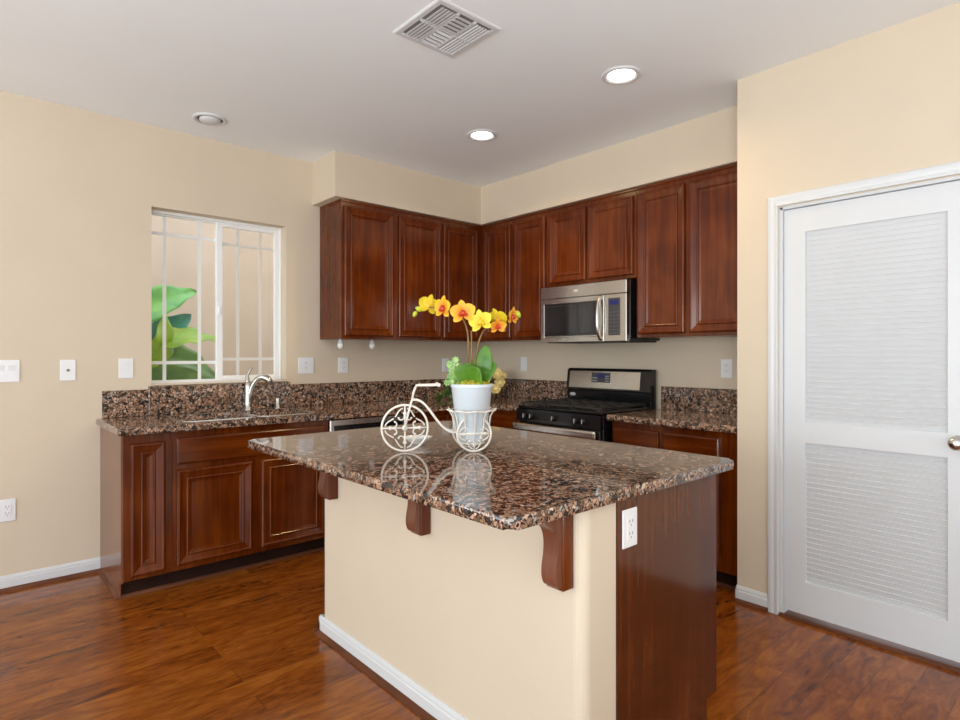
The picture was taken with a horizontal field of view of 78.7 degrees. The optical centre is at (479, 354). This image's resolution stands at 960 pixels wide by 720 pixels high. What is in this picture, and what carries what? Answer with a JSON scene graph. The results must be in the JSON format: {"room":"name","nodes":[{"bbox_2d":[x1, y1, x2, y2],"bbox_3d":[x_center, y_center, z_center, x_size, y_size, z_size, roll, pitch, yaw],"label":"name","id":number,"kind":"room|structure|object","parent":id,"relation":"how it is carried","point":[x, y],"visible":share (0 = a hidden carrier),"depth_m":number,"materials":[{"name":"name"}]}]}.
{"room":"kitchen","nodes":[
{"label":"kitchen","id":0,"kind":"room"},
{"bbox_2d":[0,90,483,575],"bbox_3d":[-2.700,-0.071,3.230,7.500,2.741,0.150,0,0,-42],"label":"wall","id":1,"kind":"structure","parent":0,"point":[80,189],"depth_m":3.48,"materials":[{"name":"beige paint"}]},
{"bbox_2d":[0,498,15,521],"bbox_3d":[-2.598,0.858,3.215,0.076,0.122,0.009,0,0,-42],"label":"outlet","id":2,"kind":"object","parent":1,"relation":"attached to","point":[7,506],"visible":1,"depth_m":3.21,"materials":[{"name":"white plastic"}]},
{"bbox_2d":[3,504,10,516],"bbox_3d":[-2.596,0.858,3.213,0.036,0.070,0.003,0,0,-42],"label":"socket","id":3,"kind":"object","parent":2,"relation":"attached to","point":[6,507],"depth_m":3.21,"materials":[{"name":"white plastic"}]},
{"bbox_2d":[0,360,19,381],"bbox_3d":[-2.602,0.093,3.210,0.122,0.122,0.010,0,0,-42],"label":"light switch","id":4,"kind":"object","parent":1,"relation":"attached to","point":[9,369],"visible":1,"depth_m":3.22,"materials":[{"name":"white plastic"}]},
{"bbox_2d":[0,557,100,588],"bbox_3d":[-3.799,1.250,2.142,4.110,0.070,0.012,0,0,-42],"label":"baseboard","id":5,"kind":"structure","parent":1,"relation":"attached to","point":[25,577],"depth_m":3.33,"materials":[{"name":"white paint"}]},
{"bbox_2d":[0,568,100,593],"bbox_3d":[-3.790,1.289,2.131,4.110,0.020,0.020,0,0,-42],"label":"trim","id":6,"kind":"structure","parent":1,"relation":"attached to","point":[37,583],"depth_m":3.32,"materials":[{"name":"brown wood"}]},
{"bbox_2d":[60,360,75,380],"bbox_3d":[-2.392,0.093,3.397,0.076,0.122,0.010,0,0,-42],"label":"cable plate","id":7,"kind":"object","parent":1,"relation":"attached to","point":[67,367],"visible":1,"depth_m":3.40,"materials":[{"name":"white plastic"}]},
{"bbox_2d":[119,358,133,377],"bbox_3d":[-2.172,0.087,3.593,0.080,0.122,0.010,0,0,-42],"label":"light switch","id":8,"kind":"object","parent":1,"relation":"attached to","point":[126,365],"visible":1,"depth_m":3.59,"materials":[{"name":"white plastic"}]},
{"bbox_2d":[152,209,280,383],"bbox_3d":[-1.816,-0.368,4.064,0.880,1.130,0.072,0,0,-42],"label":"window","id":9,"kind":"structure","parent":1,"relation":"in","point":[220,224],"depth_m":4.06,"materials":[{"name":"white plastic"}]},
{"bbox_2d":[152,380,286,385],"bbox_3d":[-1.765,0.194,4.007,0.876,0.009,0.105,0,0,-42],"label":"trim","id":10,"kind":"structure","parent":1,"relation":"attached to","point":[188,383],"depth_m":3.91,"materials":[{"name":"beige paint"}]},
{"bbox_2d":[102,379,455,417],"bbox_3d":[-1.117,0.293,4.524,3.070,0.184,0.023,0,0,-42],"label":"backsplash","id":11,"kind":"structure","parent":1,"relation":"attached to","point":[172,399],"depth_m":4.09,"materials":[{"name":"brown stone"}]},
{"bbox_2d":[298,357,313,373],"bbox_3d":[-1.299,0.085,4.372,0.124,0.122,0.009,0,0,-42],"label":"outlet","id":12,"kind":"object","parent":1,"relation":"attached to","point":[305,364],"visible":1,"depth_m":4.37,"materials":[{"name":"white plastic"}]},
{"bbox_2d":[304,361,308,369],"bbox_3d":[-1.298,0.085,4.370,0.036,0.070,0.003,0,0,-42],"label":"socket","id":13,"kind":"object","parent":12,"relation":"attached to","point":[306,363],"depth_m":4.37,"materials":[{"name":"white plastic"}]},
{"bbox_2d":[338,357,347,372],"bbox_3d":[-1.069,0.087,4.577,0.084,0.122,0.009,0,0,-42],"label":"outlet","id":14,"kind":"object","parent":1,"relation":"attached to","point":[342,362],"visible":1,"depth_m":4.57,"materials":[{"name":"white plastic"}]},
{"bbox_2d":[341,361,345,369],"bbox_3d":[-1.068,0.087,4.575,0.036,0.070,0.003,0,0,-42],"label":"socket","id":15,"kind":"object","parent":14,"relation":"attached to","point":[343,363],"depth_m":4.57,"materials":[{"name":"white plastic"}]},
{"bbox_2d":[320,198,441,340],"bbox_3d":[-0.761,-0.615,4.622,0.913,1.008,0.348,0,0,-42],"label":"upper cabinet","id":16,"kind":"object","parent":1,"relation":"attached to","point":[377,263],"visible":1,"depth_m":4.41,"materials":[{"name":"brown wood"}]},
{"bbox_2d":[338,339,343,348],"bbox_3d":[-1.035,-0.074,4.346,0.046,0.073,0.046,0,0,-42],"label":"lamp","id":17,"kind":"object","parent":16,"relation":"attached to","point":[340,342],"visible":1,"depth_m":4.33,"materials":[{"name":"white glass"}]},
{"bbox_2d":[369,340,374,348],"bbox_3d":[-0.834,-0.074,4.526,0.046,0.073,0.046,0,0,-42],"label":"lamp","id":18,"kind":"object","parent":16,"relation":"attached to","point":[372,343],"visible":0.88,"depth_m":4.51,"materials":[{"name":"white glass"}]},
{"bbox_2d":[98,547,735,599],"bbox_3d":[-0.417,1.292,3.519,3.741,0.015,0.790,0,0,-1],"label":"toe kick","id":19,"kind":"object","parent":1,"relation":"attached to","point":[114,594],"depth_m":3.36,"materials":[{"name":"black wood"}]},
{"bbox_2d":[442,358,448,371],"bbox_3d":[-0.309,0.097,5.255,0.076,0.122,0.009,0,0,-42],"label":"outlet","id":20,"kind":"object","parent":1,"relation":"attached to","point":[445,368],"visible":0.92,"depth_m":5.25,"materials":[{"name":"white plastic"}]},
{"bbox_2d":[427,218,481,341],"bbox_3d":[-0.256,-0.615,5.072,0.439,1.008,0.348,0,0,-42],"label":"upper cabinet","id":21,"kind":"object","parent":1,"relation":"attached to","point":[460,241],"visible":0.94,"depth_m":4.93,"materials":[{"name":"brown wood"}]},
{"bbox_2d":[0,0,959,186],"bbox_3d":[0.011,-1.502,0.188,7.500,0.120,8.300,0,0,-42],"label":"ceiling","id":22,"kind":"structure","parent":0,"point":[304,80],"depth_m":2.93,"materials":[{"name":"white paint"}]},
{"bbox_2d":[192,112,226,125],"bbox_3d":[-1.656,-1.429,3.588,0.196,0.026,0.196,0,0,-42],"label":"recessed light","id":23,"kind":"object","parent":22,"relation":"in","point":[209,119],"visible":1,"depth_m":3.56,"materials":[{"name":"white paint"}]},
{"bbox_2d":[393,0,501,57],"bbox_3d":[-0.147,-1.434,2.603,0.344,0.017,0.344,0,0,-42],"label":"ceiling vent","id":24,"kind":"object","parent":22,"relation":"in","point":[444,27],"visible":1,"depth_m":2.58,"materials":[{"name":"white metal"}]},
{"bbox_2d":[467,129,496,140],"bbox_3d":[0.013,-1.435,3.849,0.200,0.014,0.200,0,0,-42],"label":"recessed light","id":25,"kind":"object","parent":22,"relation":"in","point":[479,134],"visible":1,"depth_m":3.83,"materials":[{"name":"white paint"}]},
{"bbox_2d":[601,65,640,84],"bbox_3d":[0.729,-1.435,3.022,0.200,0.014,0.200,0,0,-42],"label":"recessed light","id":26,"kind":"object","parent":22,"relation":"in","point":[619,75],"visible":1,"depth_m":3.01,"materials":[{"name":"white paint"}]},
{"bbox_2d":[0,550,959,719],"bbox_3d":[0.011,1.349,0.188,7.500,0.100,8.300,0,0,-42],"label":"floor","id":27,"kind":"structure","parent":0,"point":[243,644],"depth_m":2.48,"materials":[{"name":"brown wood"}]},
{"bbox_2d":[100,427,171,598],"bbox_3d":[-1.978,0.863,3.356,0.244,0.872,0.618,0,0,-42],"label":"base cabinet","id":28,"kind":"object","parent":27,"relation":"on","point":[136,470],"visible":0.9,"depth_m":3.15,"materials":[{"name":"brown wood"}]},
{"bbox_2d":[169,420,327,582],"bbox_3d":[-1.537,0.863,3.749,0.936,0.872,0.618,0,0,-42],"label":"base cabinet","id":29,"kind":"object","parent":27,"relation":"on","point":[234,505],"visible":0.74,"depth_m":3.45,"materials":[{"name":"brown wood"}]},
{"bbox_2d":[324,414,403,546],"bbox_3d":[-0.943,0.865,4.243,0.594,0.868,0.656,0,0,-42],"label":"dishwasher","id":30,"kind":"object","parent":27,"relation":"on","point":[371,421],"visible":0.12,"depth_m":4.00,"materials":[{"name":"grey metal"}]},
{"bbox_2d":[406,410,454,423],"bbox_3d":[-0.470,0.863,4.701,0.712,0.872,0.618,0,0,-42],"label":"base cabinet","id":31,"kind":"object","parent":27,"relation":"on","point":[445,415],"visible":0.05,"depth_m":4.39,"materials":[{"name":"brown wood"}]},
{"bbox_2d":[488,410,519,428],"bbox_3d":[0.172,0.863,4.951,0.618,0.872,1.097,0,0,-42],"label":"base cabinet","id":32,"kind":"object","parent":27,"relation":"on","point":[499,418],"visible":0.02,"depth_m":4.49,"materials":[{"name":"brown wood"}]},
{"bbox_2d":[96,378,566,435],"bbox_3d":[-0.762,0.313,4.120,3.121,0.224,1.099,0,0,-42],"label":"countertop","id":33,"kind":"structure","parent":32,"relation":"on","point":[124,412],"depth_m":4.02,"materials":[{"name":"brown stone"}]},
{"bbox_2d":[167,408,314,421],"bbox_3d":[-1.509,0.489,3.736,0.820,0.214,0.450,0,0,-42],"label":"sink","id":34,"kind":"object","parent":33,"relation":"in","point":[240,412],"visible":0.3,"depth_m":3.71,"materials":[{"name":"metal"}]},
{"bbox_2d":[243,367,272,410],"bbox_3d":[-1.521,0.237,4.014,0.203,0.295,0.060,0,0,2],"label":"faucet","id":35,"kind":"object","parent":33,"relation":"on","point":[249,387],"visible":0.98,"depth_m":4.00,"materials":[{"name":"silver metal"}]},
{"bbox_2d":[274,398,280,408],"bbox_3d":[-1.433,0.346,4.146,0.048,0.078,0.048,0,0,-42],"label":"soap dispenser","id":36,"kind":"object","parent":33,"relation":"on","point":[277,400],"visible":0.99,"depth_m":4.13,"materials":[{"name":"silver metal"}]},
{"bbox_2d":[435,368,506,399],"bbox_3d":[-0.085,0.252,5.015,0.642,0.265,0.195,0,0,-10],"label":"flower arrangement","id":37,"kind":"object","parent":33,"relation":"on","point":[498,375],"visible":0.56,"depth_m":4.99,"materials":[{"name":"beige plant"}]},
{"bbox_2d":[313,471,715,719],"bbox_3d":[-0.030,0.859,2.332,1.001,0.881,1.586,0,0,-42],"label":"kitchen island","id":38,"kind":"object","parent":27,"relation":"on","point":[455,617],"visible":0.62,"depth_m":1.91,"materials":[{"name":"beige paint"}]},
{"bbox_2d":[247,421,733,529],"bbox_3d":[-0.058,0.402,2.388,1.164,0.033,1.692,0,0,-42],"label":"island countertop","id":39,"kind":"structure","parent":38,"relation":"on","point":[522,479],"depth_m":2.01,"materials":[{"name":"brown stone"}]},
{"bbox_2d":[406,435,432,444],"bbox_3d":[-0.266,0.368,2.510,0.126,0.032,0.091,0,0,-1],"label":"dish","id":40,"kind":"object","parent":39,"relation":"on","point":[418,440],"visible":0.71,"depth_m":2.49,"materials":[{"name":"white ceramic"}]},
{"bbox_2d":[380,382,496,451],"bbox_3d":[-0.161,0.250,2.329,0.465,0.270,0.206,0,0,-11],"label":"planter","id":41,"kind":"object","parent":39,"relation":"on","point":[404,427],"visible":0.87,"depth_m":2.30,"materials":[{"name":"beige paint"}]},
{"bbox_2d":[413,294,520,442],"bbox_3d":[-0.053,0.053,2.353,0.436,0.590,0.171,0,0,0],"label":"potted orchid","id":42,"kind":"object","parent":41,"relation":"in","point":[472,389],"visible":0.98,"depth_m":2.31,"materials":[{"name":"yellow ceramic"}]},
{"bbox_2d":[446,407,496,444],"bbox_3d":[-0.033,0.287,2.353,0.207,0.140,0.207,0,0,-11],"label":"basket","id":43,"kind":"object","parent":41,"relation":"on","point":[453,430],"depth_m":2.30,"materials":[{"name":"white metal"}]},
{"bbox_2d":[622,507,636,548],"bbox_3d":[0.441,0.510,1.718,0.074,0.113,0.009,0,0,-42],"label":"outlet","id":44,"kind":"object","parent":38,"relation":"attached to","point":[629,516],"visible":1,"depth_m":1.71,"materials":[{"name":"white plastic"}]},
{"bbox_2d":[627,515,633,540],"bbox_3d":[0.442,0.510,1.716,0.036,0.070,0.003,0,0,-42],"label":"socket","id":45,"kind":"object","parent":44,"relation":"attached to","point":[630,518],"depth_m":1.71,"materials":[{"name":"white plastic"}]},
{"bbox_2d":[512,368,655,441],"bbox_3d":[0.738,0.704,4.209,0.704,1.190,0.754,0,0,-42],"label":"range","id":46,"kind":"object","parent":27,"relation":"on","point":[593,394],"visible":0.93,"depth_m":4.16,"materials":[{"name":"black metal"}]},
{"bbox_2d":[518,403,649,415],"bbox_3d":[0.738,0.383,4.209,0.565,0.020,0.754,0,0,-42],"label":"cooktop","id":47,"kind":"object","parent":46,"relation":"in","point":[566,409],"depth_m":4.02,"materials":[{"name":"black metal"}]},
{"bbox_2d":[612,421,736,586],"bbox_3d":[1.344,0.863,3.636,0.618,0.872,0.840,0,0,-42],"label":"base cabinet","id":48,"kind":"object","parent":27,"relation":"on","point":[711,443],"visible":0.09,"depth_m":3.22,"materials":[{"name":"brown wood"}]},
{"bbox_2d":[607,386,736,433],"bbox_3d":[1.332,0.326,3.630,0.647,0.198,0.848,0,0,-42],"label":"countertop","id":49,"kind":"structure","parent":48,"relation":"on","point":[706,409],"depth_m":3.78,"materials":[{"name":"brown stone"}]},
{"bbox_2d":[312,106,736,225],"bbox_3d":[0.296,-1.282,3.969,1.745,0.321,2.735,0,0,-42],"label":"soffit","id":50,"kind":"structure","parent":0,"point":[707,142],"depth_m":4.26,"materials":[{"name":"beige paint"}]},
{"bbox_2d":[484,337,736,408],"bbox_3d":[1.043,-0.071,4.554,0.150,2.741,2.855,0,0,-42],"label":"wall","id":51,"kind":"structure","parent":0,"point":[677,362],"depth_m":4.30,"materials":[{"name":"beige paint"}]},
{"bbox_2d":[480,210,547,342],"bbox_3d":[0.273,-0.615,5.040,0.348,1.008,1.103,0,0,-42],"label":"upper cabinet","id":52,"kind":"object","parent":51,"relation":"attached to","point":[514,251],"visible":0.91,"depth_m":4.76,"materials":[{"name":"brown wood"}]},
{"bbox_2d":[521,357,526,370],"bbox_3d":[0.384,0.087,5.172,0.010,0.122,0.076,0,0,-42],"label":"light switch","id":53,"kind":"object","parent":51,"relation":"attached to","point":[523,359],"visible":1,"depth_m":5.16,"materials":[{"name":"white plastic"}]},
{"bbox_2d":[490,378,566,399],"bbox_3d":[0.395,0.303,5.152,0.020,0.164,1.099,0,0,-42],"label":"backsplash","id":54,"kind":"structure","parent":51,"relation":"attached to","point":[521,388],"depth_m":5.06,"materials":[{"name":"brown stone"}]},
{"bbox_2d":[547,188,636,287],"bbox_3d":[0.904,-0.818,4.333,0.348,0.603,0.791,0,0,-42],"label":"upper cabinet","id":55,"kind":"object","parent":51,"relation":"attached to","point":[593,240],"visible":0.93,"depth_m":4.19,"materials":[{"name":"brown wood"}]},
{"bbox_2d":[541,279,659,343],"bbox_3d":[0.853,-0.293,4.299,0.467,0.418,0.769,0,0,-42],"label":"microwave","id":56,"kind":"object","parent":55,"relation":"attached to","point":[606,311],"visible":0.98,"depth_m":4.12,"materials":[{"name":"silver metal"}]},
{"bbox_2d":[636,163,736,338],"bbox_3d":[1.446,-0.615,3.724,0.348,1.008,0.835,0,0,-42],"label":"upper cabinet","id":57,"kind":"object","parent":51,"relation":"attached to","point":[687,224],"visible":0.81,"depth_m":3.66,"materials":[{"name":"brown wood"}]},
{"bbox_2d":[661,386,736,413],"bbox_3d":[1.568,0.306,3.836,0.020,0.158,0.842,0,0,-42],"label":"backsplash","id":58,"kind":"structure","parent":51,"relation":"attached to","point":[713,400],"depth_m":3.92,"materials":[{"name":"brown stone"}]},
{"bbox_2d":[721,359,731,377],"bbox_3d":[1.603,0.093,3.806,0.009,0.122,0.076,0,0,-42],"label":"outlet","id":59,"kind":"object","parent":51,"relation":"attached to","point":[726,364],"visible":1,"depth_m":3.80,"materials":[{"name":"white plastic"}]},
{"bbox_2d":[723,363,728,373],"bbox_3d":[1.601,0.093,3.805,0.003,0.070,0.036,0,0,-42],"label":"socket","id":60,"kind":"object","parent":59,"relation":"attached to","point":[725,365],"depth_m":3.80,"materials":[{"name":"white plastic"}]},
{"bbox_2d":[737,2,959,611],"bbox_3d":[3.358,-0.071,1.339,0.673,2.741,5.265,0,0,-42],"label":"wall","id":61,"kind":"structure","parent":0,"point":[886,101],"depth_m":2.82,"materials":[{"name":"beige paint"}]},
{"bbox_2d":[735,585,767,607],"bbox_3d":[1.419,1.250,3.037,0.062,0.070,0.173,0,0,-42],"label":"baseboard","id":62,"kind":"structure","parent":61,"relation":"attached to","point":[743,593],"depth_m":3.01,"materials":[{"name":"white paint"}]},
{"bbox_2d":[735,598,767,612],"bbox_3d":[1.393,1.289,3.006,0.020,0.020,0.161,0,0,-42],"label":"trim","id":63,"kind":"structure","parent":61,"relation":"attached to","point":[739,601],"depth_m":3.00,"materials":[{"name":"brown wood"}]},
{"bbox_2d":[767,161,959,614],"bbox_3d":[1.793,0.255,2.666,0.137,2.088,0.888,0,0,-42],"label":"trim","id":64,"kind":"structure","parent":61,"relation":"attached to","point":[953,168],"depth_m":2.92,"materials":[{"name":"white paint"}]},
{"bbox_2d":[779,610,959,672],"bbox_3d":[1.785,1.292,2.659,0.118,0.014,0.772,0,0,-42],"label":"threshold","id":65,"kind":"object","parent":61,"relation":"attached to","point":[910,652],"depth_m":2.62,"materials":[{"name":"wood"}]},
{"bbox_2d":[784,180,959,662],"bbox_3d":[1.751,0.277,2.628,0.108,1.984,0.744,0,0,-42],"label":"door","id":66,"kind":"structure","parent":61,"relation":"in","point":[872,283],"depth_m":2.63,"materials":[{"name":"white paint"}]},
{"label":"outside","id":67,"kind":"structure","parent":0,"visible":0},
{"bbox_3d":[-2.386,1.499,4.682,9.800,0.100,1.600,0,0,-42],"label":"ground","id":68,"kind":"structure","parent":67,"visible":0},
{"bbox_2d":[152,285,214,379],"bbox_3d":[-2.224,0.469,4.330,0.709,1.969,0.464,0,0,-42],"label":"plant","id":69,"kind":"object","parent":68,"relation":"on","point":[178,333],"visible":0.38,"depth_m":4.28,"materials":[{"name":"green plant"}]},
{"bbox_2d":[152,215,272,375],"bbox_3d":[-2.985,-0.251,5.354,9.800,3.500,0.200,0,0,-42],"label":"wall","id":70,"kind":"structure","parent":68,"relation":"on","point":[181,253],"depth_m":5.69,"materials":[{"name":"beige paint"}]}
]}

